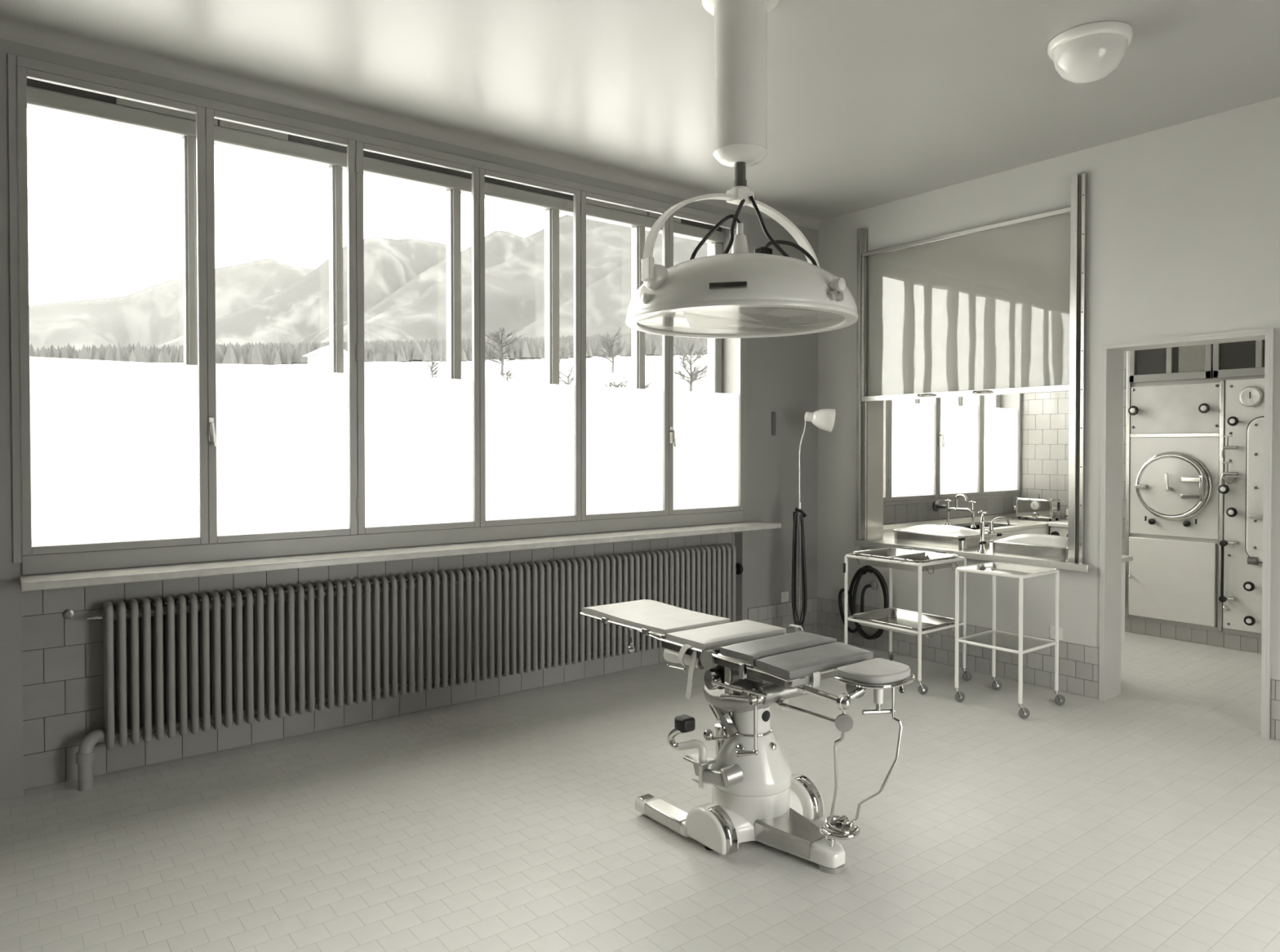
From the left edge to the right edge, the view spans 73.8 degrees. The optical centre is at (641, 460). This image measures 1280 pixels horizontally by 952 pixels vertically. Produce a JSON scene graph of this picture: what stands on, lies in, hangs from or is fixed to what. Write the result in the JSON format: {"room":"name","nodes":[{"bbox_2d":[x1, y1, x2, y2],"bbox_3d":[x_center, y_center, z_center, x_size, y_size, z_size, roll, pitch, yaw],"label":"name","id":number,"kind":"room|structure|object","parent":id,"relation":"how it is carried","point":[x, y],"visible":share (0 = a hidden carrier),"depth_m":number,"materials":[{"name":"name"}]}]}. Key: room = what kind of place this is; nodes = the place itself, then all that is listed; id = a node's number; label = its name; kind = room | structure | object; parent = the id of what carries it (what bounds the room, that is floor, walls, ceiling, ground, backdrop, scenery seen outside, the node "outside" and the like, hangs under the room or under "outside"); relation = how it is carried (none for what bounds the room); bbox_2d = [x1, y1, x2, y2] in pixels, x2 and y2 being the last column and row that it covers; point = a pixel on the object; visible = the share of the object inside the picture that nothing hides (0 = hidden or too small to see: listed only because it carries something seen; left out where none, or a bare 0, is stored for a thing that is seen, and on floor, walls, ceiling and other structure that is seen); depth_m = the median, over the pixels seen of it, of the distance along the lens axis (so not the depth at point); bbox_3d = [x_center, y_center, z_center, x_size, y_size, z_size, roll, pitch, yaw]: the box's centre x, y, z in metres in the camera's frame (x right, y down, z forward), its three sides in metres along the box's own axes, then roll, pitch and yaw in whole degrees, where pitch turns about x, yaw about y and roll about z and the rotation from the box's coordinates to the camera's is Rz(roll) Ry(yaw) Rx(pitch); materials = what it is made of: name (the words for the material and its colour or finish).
{"room":"operating room","nodes":[
{"label":"operating room","id":0,"kind":"room"},
{"bbox_2d":[0,38,1020,800],"bbox_3d":[0.143,-0.245,6.243,10.000,3.400,0.408,-1,1,-38],"label":"wall","id":1,"kind":"structure","parent":0,"point":[51,665],"depth_m":4.57,"materials":[{"name":"paint"}]},
{"bbox_2d":[62,608,74,618],"bbox_3d":[-2.655,0.712,3.949,0.044,0.044,0.009,-1,1,-38],"label":"plug","id":2,"kind":"object","parent":1,"relation":"attached to","point":[67,614],"visible":1,"depth_m":3.95,"materials":[{"name":"metal"}]},
{"bbox_2d":[7,53,746,575],"bbox_3d":[-1.062,-0.657,5.211,4.500,2.285,0.360,-1,1,-38],"label":"window","id":3,"kind":"structure","parent":1,"relation":"in","point":[116,464],"depth_m":4.64,"materials":[{"name":"paint"}]},
{"bbox_2d":[18,521,781,591],"bbox_3d":[-0.847,0.509,5.074,4.610,0.037,0.243,-1,1,-38],"label":"window sill","id":4,"kind":"structure","parent":1,"relation":"attached to","point":[70,580],"depth_m":4.45,"materials":[{"name":"white stone"}]},
{"bbox_2d":[0,15,824,230],"bbox_3d":[-1.022,-1.892,5.027,6.300,0.070,0.070,-1,1,-38],"label":"curtain rail","id":5,"kind":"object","parent":1,"relation":"attached to","point":[11,29],"depth_m":4.55,"materials":[{"name":"metal"}]},
{"bbox_2d":[771,408,776,435],"bbox_3d":[1.040,-0.300,6.674,0.040,0.206,0.018,-1,1,-38],"label":"thermometer","id":6,"kind":"object","parent":1,"relation":"attached to","point":[773,413],"visible":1,"depth_m":6.67,"materials":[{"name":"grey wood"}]},
{"bbox_2d":[781,591,788,602],"bbox_3d":[1.142,1.085,6.779,0.084,0.084,0.011,-1,1,-38],"label":"wall socket","id":7,"kind":"object","parent":1,"relation":"attached to","point":[784,595],"visible":1,"depth_m":6.78,"materials":[{"name":"white plastic"}]},
{"bbox_2d":[883,393,1021,506],"bbox_3d":[2.723,-0.727,8.130,3.040,2.235,0.360,-1,1,-38],"label":"window","id":8,"kind":"structure","parent":1,"relation":"in","point":[935,451],"depth_m":8.19,"materials":[{"name":"glass"}]},
{"bbox_2d":[883,512,1067,540],"bbox_3d":[3.149,0.935,7.945,2.573,0.748,0.606,-1,1,-38],"label":"countertop","id":9,"kind":"structure","parent":1,"relation":"attached to","point":[1029,525],"depth_m":8.07,"materials":[{"name":"metal"}]},
{"bbox_2d":[932,493,976,527],"bbox_3d":[2.898,0.452,7.856,0.100,0.300,0.424,-1,1,-38],"label":"mixer tap","id":10,"kind":"object","parent":9,"relation":"on","point":[936,505],"visible":1,"depth_m":7.83,"materials":[{"name":"silver metal"}]},
{"bbox_2d":[963,524,999,529],"bbox_3d":[3.065,0.732,7.873,0.900,0.195,0.420,-1,1,-38],"label":"sink basin","id":11,"kind":"object","parent":9,"relation":"in","point":[978,526],"depth_m":8.22,"materials":[{"name":"ceramic"}]},
{"bbox_2d":[1013,493,1060,520],"bbox_3d":[3.965,0.463,8.500,0.204,0.256,0.493,-1,1,-38],"label":"sterilizer","id":12,"kind":"object","parent":9,"relation":"on","point":[1049,508],"visible":1,"depth_m":8.43,"materials":[{"name":"silver metal"}]},
{"bbox_2d":[0,631,1279,951],"bbox_3d":[1.881,1.614,4.018,10.000,0.250,6.100,-1,1,-38],"label":"floor","id":13,"kind":"structure","parent":0,"point":[1145,817],"depth_m":3.46,"materials":[{"name":"tile"}]},
{"bbox_2d":[75,542,736,791],"bbox_3d":[-0.956,1.055,5.160,4.136,0.834,0.167,-1,1,-38],"label":"radiator","id":14,"kind":"object","parent":13,"relation":"on","point":[247,655],"visible":0.94,"depth_m":4.67,"materials":[{"name":"metal"}]},
{"bbox_2d":[736,562,742,574],"bbox_3d":[0.710,0.822,6.449,0.100,0.092,0.092,-1,1,-38],"label":"radiator valve","id":15,"kind":"object","parent":14,"relation":"attached to","point":[739,566],"visible":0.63,"depth_m":6.44,"materials":[{"name":"metal"}]},
{"bbox_2d":[579,599,915,874],"bbox_3d":[0.360,1.096,3.584,0.599,0.798,1.617,-1,1,-38],"label":"table","id":16,"kind":"object","parent":13,"relation":"on","point":[753,666],"visible":1,"depth_m":3.33,"materials":[{"name":"white metal"}]},
{"bbox_2d":[702,685,773,712],"bbox_3d":[0.410,0.981,3.517,0.310,0.081,0.310,-1,1,-38],"label":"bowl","id":17,"kind":"object","parent":16,"relation":"on","point":[717,704],"depth_m":3.40,"materials":[{"name":"silver metal"}]},
{"bbox_2d":[826,822,849,831],"bbox_3d":[0.725,1.345,3.115,0.088,0.014,0.088,-1,1,-38],"label":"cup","id":18,"kind":"object","parent":16,"relation":"on","point":[835,827],"depth_m":3.09,"materials":[{"name":"metal"}]},
{"bbox_2d":[873,688,883,703],"bbox_3d":[0.846,0.825,3.040,0.036,0.078,0.036,-1,1,-38],"label":"socket","id":19,"kind":"object","parent":16,"relation":"attached to","point":[877,693],"depth_m":3.03,"materials":[{"name":"metal"}]},
{"bbox_2d":[791,408,835,626],"bbox_3d":[1.254,0.529,6.442,0.399,1.845,0.279,0,1,-3],"label":"lamp","id":20,"kind":"object","parent":13,"relation":"on","point":[823,419],"visible":0.93,"depth_m":6.38,"materials":[{"name":"metal"}]},
{"bbox_2d":[792,511,797,527],"bbox_3d":[1.155,0.440,6.389,0.028,0.116,0.028,-1,1,-38],"label":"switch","id":21,"kind":"object","parent":20,"relation":"attached to","point":[795,513],"depth_m":6.37,"materials":[{"name":"black plastic"}]},
{"bbox_2d":[843,553,972,694],"bbox_3d":[1.770,1.050,5.731,0.588,0.826,0.652,-1,1,-38],"label":"trolley","id":22,"kind":"object","parent":13,"relation":"on","point":[922,689],"visible":0.84,"depth_m":5.64,"materials":[{"name":"white metal"}]},
{"bbox_2d":[852,608,955,638],"bbox_3d":[1.772,1.090,5.726,0.475,0.073,0.568,-1,1,-38],"label":"tray","id":23,"kind":"object","parent":22,"relation":"on","point":[895,617],"visible":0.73,"depth_m":5.83,"materials":[{"name":"metal"}]},
{"bbox_2d":[852,546,958,573],"bbox_3d":[1.753,0.665,5.704,0.509,0.104,0.578,-1,1,-38],"label":"tray","id":24,"kind":"object","parent":22,"relation":"on","point":[904,553],"visible":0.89,"depth_m":5.70,"materials":[{"name":"metal"}]},
{"bbox_2d":[954,561,1065,718],"bbox_3d":[2.226,1.060,5.157,0.479,0.822,0.455,-1,1,-38],"label":"trolley","id":25,"kind":"object","parent":13,"relation":"on","point":[1024,713],"visible":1,"depth_m":5.12,"materials":[{"name":"white metal"}]},
{"bbox_2d":[1120,561,1125,650],"bbox_3d":[2.655,1.060,6.134,0.380,0.793,1.400,-1,1,-38],"label":"base cabinet","id":26,"kind":"object","parent":13,"relation":"on","point":[1122,625],"visible":0.12,"depth_m":5.67,"materials":[{"name":"white ceramic"}]},
{"bbox_2d":[853,532,1133,572],"bbox_3d":[2.339,0.628,6.312,0.695,0.079,2.197,-1,1,-38],"label":"window sill","id":27,"kind":"structure","parent":26,"relation":"on","point":[888,540],"depth_m":5.83,"materials":[{"name":"white stone"}]},
{"bbox_2d":[893,524,1002,548],"bbox_3d":[2.264,0.554,6.404,0.550,0.139,0.645,-1,1,-38],"label":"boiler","id":28,"kind":"object","parent":27,"relation":"on","point":[934,535],"visible":0.92,"depth_m":6.25,"materials":[{"name":"metal"}]},
{"bbox_2d":[977,510,1010,552],"bbox_3d":[2.421,0.488,5.859,0.209,0.289,0.064,0,1,16],"label":"tap","id":29,"kind":"object","parent":27,"relation":"on","point":[990,531],"visible":1,"depth_m":5.86,"materials":[{"name":"silver metal"}]},
{"bbox_2d":[978,533,1067,561],"bbox_3d":[2.674,0.564,5.708,0.550,0.139,0.575,-1,1,-38],"label":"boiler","id":30,"kind":"object","parent":27,"relation":"on","point":[1041,546],"visible":0.84,"depth_m":5.59,"materials":[{"name":"metal"}]},
{"bbox_2d":[0,0,1279,219],"bbox_3d":[1.881,-2.011,3.962,10.000,0.200,6.100,-1,1,-38],"label":"ceiling","id":31,"kind":"structure","parent":0,"point":[871,103],"depth_m":4.20,"materials":[{"name":"paint"}]},
{"bbox_2d":[625,0,858,337],"bbox_3d":[0.406,-1.232,3.499,0.945,1.342,0.945,0,1,10],"label":"lamp","id":32,"kind":"object","parent":31,"relation":"hanging from","point":[740,293],"visible":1,"depth_m":3.39,"materials":[{"name":"metal"}]},
{"bbox_2d":[731,222,748,253],"bbox_3d":[0.406,-0.911,3.504,0.068,0.125,0.068,-1,1,-38],"label":"socket","id":33,"kind":"object","parent":32,"relation":"attached to","point":[740,245],"depth_m":3.48,"materials":[{"name":"white ceramic"}]},
{"bbox_2d":[1047,21,1133,84],"bbox_3d":[2.033,-1.818,3.868,0.344,0.179,0.344,-1,1,-38],"label":"ceiling lamp","id":34,"kind":"object","parent":31,"relation":"attached to","point":[1087,53],"visible":1,"depth_m":3.77,"materials":[{"name":"white glass"}]},
{"bbox_2d":[1020,391,1069,519],"bbox_3d":[4.171,-0.277,8.307,1.099,3.400,1.260,-1,1,-38],"label":"wall","id":35,"kind":"structure","parent":0,"point":[1044,415],"depth_m":8.73,"materials":[{"name":"tile"}]},
{"bbox_2d":[1048,508,1068,537],"bbox_3d":[4.231,0.901,8.122,0.634,0.850,0.455,-1,1,-38],"label":"basin","id":36,"kind":"object","parent":35,"relation":"attached to","point":[1057,527],"visible":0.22,"depth_m":8.04,"materials":[{"name":"white ceramic"}]},
{"bbox_2d":[817,96,1279,739],"bbox_3d":[3.206,-0.225,4.885,0.208,3.400,5.500,-1,1,-38],"label":"wall","id":37,"kind":"structure","parent":0,"point":[1184,219],"depth_m":5.53,"materials":[{"name":"paint"}]},
{"bbox_2d":[838,564,888,639],"bbox_3d":[1.718,1.090,6.596,0.098,0.567,0.491,-1,1,-38],"label":"gas hose","id":38,"kind":"object","parent":37,"relation":"attached to","point":[862,571],"visible":0.84,"depth_m":6.58,"materials":[{"name":"black rubber"}]},
{"bbox_2d":[855,173,1087,564],"bbox_3d":[2.278,-0.577,6.007,0.301,2.420,1.718,-1,1,-38],"label":"window","id":39,"kind":"structure","parent":37,"relation":"in","point":[869,420],"depth_m":5.59,"materials":[{"name":"metal"}]},
{"bbox_2d":[1049,626,1062,640],"bbox_3d":[2.655,1.105,5.453,0.011,0.084,0.084,-1,1,-38],"label":"wall socket","id":40,"kind":"object","parent":37,"relation":"attached to","point":[1051,628],"visible":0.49,"depth_m":5.46,"materials":[{"name":"white plastic"}]},
{"bbox_2d":[1098,327,1275,738],"bbox_3d":[3.167,0.383,4.941,0.246,2.184,0.878,-1,1,-38],"label":"door frame","id":41,"kind":"structure","parent":37,"relation":"in","point":[1112,368],"depth_m":5.21,"materials":[{"name":"paint"}]},
{"bbox_2d":[1121,351,1264,653],"bbox_3d":[4.867,-0.247,6.318,0.228,3.400,3.140,-1,1,-38],"label":"wall","id":42,"kind":"structure","parent":0,"point":[1237,642],"depth_m":6.86,"materials":[{"name":"tile"}]},
{"bbox_2d":[1128,343,1213,382],"bbox_3d":[4.265,-0.975,6.873,0.050,0.660,0.598,-1,1,-38],"label":"window","id":43,"kind":"structure","parent":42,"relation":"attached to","point":[1192,362],"depth_m":6.86,"materials":[{"name":"glass"}]},
{"bbox_2d":[1124,351,1225,631],"bbox_3d":[4.240,0.186,6.838,0.154,2.282,0.710,-1,1,-38],"label":"autoclave","id":44,"kind":"object","parent":42,"relation":"attached to","point":[1173,475],"visible":0.98,"depth_m":6.84,"materials":[{"name":"metal"}]},
{"bbox_2d":[1178,344,1205,372],"bbox_3d":[4.367,-0.978,6.756,0.014,0.550,0.188,-1,1,-38],"label":"window pane","id":45,"kind":"object","parent":42,"relation":"attached to","point":[1192,358],"depth_m":6.75,"materials":[{"name":"grey glass"}]},
{"bbox_2d":[1213,339,1265,377],"bbox_3d":[4.661,-0.967,6.360,0.050,0.660,0.675,-1,1,-38],"label":"window","id":46,"kind":"structure","parent":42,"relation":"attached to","point":[1241,358],"depth_m":6.51,"materials":[{"name":"glass"}]},
{"bbox_2d":[1217,377,1264,638],"bbox_3d":[4.730,0.361,6.216,0.140,1.952,0.911,-1,1,-38],"label":"control panel","id":47,"kind":"object","parent":42,"relation":"attached to","point":[1242,480],"visible":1,"depth_m":6.49,"materials":[{"name":"white metal"}]},
{"bbox_2d":[1220,461,1238,484],"bbox_3d":[4.508,0.095,6.531,0.072,0.174,0.107,-1,1,-38],"label":"tap","id":48,"kind":"object","parent":47,"relation":"on","point":[1230,475],"depth_m":6.52,"materials":[{"name":"silver metal"}]},
{"bbox_2d":[1220,435,1238,457],"bbox_3d":[4.508,-0.105,6.528,0.072,0.174,0.107,-1,1,-38],"label":"tap","id":49,"kind":"object","parent":47,"relation":"on","point":[1230,449],"depth_m":6.53,"materials":[{"name":"silver metal"}]},
{"label":"outside","id":50,"kind":"structure","parent":0,"visible":0},
{"bbox_2d":[29,257,314,351],"bbox_3d":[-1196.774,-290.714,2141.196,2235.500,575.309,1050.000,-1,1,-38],"label":"mountain range","id":51,"kind":"object","parent":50,"point":[152,315],"visible":0.06,"depth_m":2180.03,"materials":[{"name":"white snow"}]},
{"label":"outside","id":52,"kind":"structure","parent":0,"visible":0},
{"bbox_2d":[148,236,446,350],"bbox_3d":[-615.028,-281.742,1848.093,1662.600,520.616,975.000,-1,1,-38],"label":"mountain range","id":53,"kind":"object","parent":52,"point":[299,312],"visible":0.06,"depth_m":1863.54,"materials":[{"name":"white snow"}]},
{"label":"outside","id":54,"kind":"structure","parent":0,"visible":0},
{"bbox_2d":[323,214,610,340],"bbox_3d":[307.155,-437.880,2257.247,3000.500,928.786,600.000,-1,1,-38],"label":"mountain range","id":55,"kind":"object","parent":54,"point":[500,246],"visible":0.02,"depth_m":1840.48,"materials":[{"name":"white snow"}]},
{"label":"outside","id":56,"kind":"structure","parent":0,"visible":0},
{"bbox_2d":[318,223,676,343],"bbox_3d":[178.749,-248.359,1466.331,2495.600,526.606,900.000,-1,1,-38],"label":"mountain range","id":57,"kind":"object","parent":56,"point":[514,287],"visible":0.04,"depth_m":1246.24,"materials":[{"name":"white snow"}]},
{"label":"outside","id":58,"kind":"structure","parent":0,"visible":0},
{"bbox_2d":[509,236,707,339],"bbox_3d":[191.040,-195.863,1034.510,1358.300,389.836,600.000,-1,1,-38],"label":"mountain range","id":59,"kind":"object","parent":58,"point":[608,299],"visible":0.01,"depth_m":929.07,"materials":[{"name":"white snow"}]},
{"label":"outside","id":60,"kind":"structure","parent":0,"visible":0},
{"bbox_2d":[151,354,977,406],"bbox_3d":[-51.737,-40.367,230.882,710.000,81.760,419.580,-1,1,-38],"label":"meadow","id":61,"kind":"structure","parent":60,"point":[529,370],"depth_m":114.25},
{"bbox_2d":[303,345,347,367],"bbox_3d":[-44.342,-14.525,120.506,5.200,3.400,6.000,-1,1,-38],"label":"house","id":62,"kind":"structure","parent":61,"relation":"on","point":[320,357],"depth_m":118.12,"materials":[{"name":"white"}]},
{"bbox_2d":[29,333,706,364],"bbox_3d":[-26.216,-44.597,307.207,399.126,53.357,152.943,-1,1,-38],"label":"trees","id":63,"kind":"object","parent":61,"relation":"on","point":[259,353],"visible":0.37,"depth_m":193.21,"materials":[{"name":"grey plant"}]},
{"bbox_2d":[420,355,446,377],"bbox_3d":[-16.824,-7.185,68.722,1.983,2.686,2.118,-1,1,-38],"label":"bush","id":64,"kind":"object","parent":61,"relation":"on","point":[432,363],"visible":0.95,"depth_m":68.56,"materials":[{"name":"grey plant"}]},
{"bbox_2d":[484,324,526,375],"bbox_3d":[-15.855,-12.136,94.784,4.801,5.778,5.672,-1,1,-38],"label":"bare tree","id":65,"kind":"object","parent":61,"relation":"on","point":[500,344],"visible":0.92,"depth_m":94.29,"materials":[{"name":"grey plant"}]},
{"bbox_2d":[496,360,518,382],"bbox_3d":[-11.312,-7.438,72.853,1.904,2.454,2.055,0,1,13],"label":"bush","id":66,"kind":"object","parent":61,"relation":"on","point":[508,374],"visible":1,"depth_m":72.59,"materials":[{"name":"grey plant"}]},
{"bbox_2d":[528,337,573,363],"bbox_3d":[-9.053,-10.365,87.337,4.109,4.646,4.379,-1,1,-38],"label":"bare tree","id":67,"kind":"object","parent":61,"relation":"on","point":[562,356],"visible":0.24,"depth_m":86.90,"materials":[{"name":"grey plant"}]},
{"bbox_2d":[539,360,586,385],"bbox_3d":[-4.768,-4.530,52.510,2.963,3.581,3.011,0,1,-9],"label":"bush","id":68,"kind":"object","parent":61,"relation":"on","point":[571,369],"visible":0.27,"depth_m":52.81,"materials":[{"name":"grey plant"}]},
{"bbox_2d":[594,325,631,373],"bbox_3d":[-4.023,-15.485,118.454,5.771,6.532,5.550,-1,1,-38],"label":"bare tree","id":69,"kind":"object","parent":61,"relation":"on","point":[606,343],"visible":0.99,"depth_m":118.29,"materials":[{"name":"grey plant"}]},
{"bbox_2d":[597,372,631,387],"bbox_3d":[-1.714,-4.298,55.125,2.413,2.852,2.252,0,1,13],"label":"bush","id":70,"kind":"object","parent":61,"relation":"on","point":[616,385],"visible":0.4,"depth_m":54.81,"materials":[{"name":"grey plant"}]},
{"bbox_2d":[626,371,658,389],"bbox_3d":[0.114,-5.342,62.740,2.368,2.660,2.399,-1,1,-38],"label":"bare tree","id":71,"kind":"object","parent":61,"relation":"on","point":[650,383],"visible":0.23,"depth_m":62.64,"materials":[{"name":"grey plant"}]},
{"bbox_2d":[673,336,706,391],"bbox_3d":[4.434,-8.111,72.091,4.106,5.812,4.567,-1,1,-38],"label":"bare tree","id":72,"kind":"object","parent":61,"relation":"on","point":[694,374],"visible":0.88,"depth_m":71.92,"materials":[{"name":"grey plant"}]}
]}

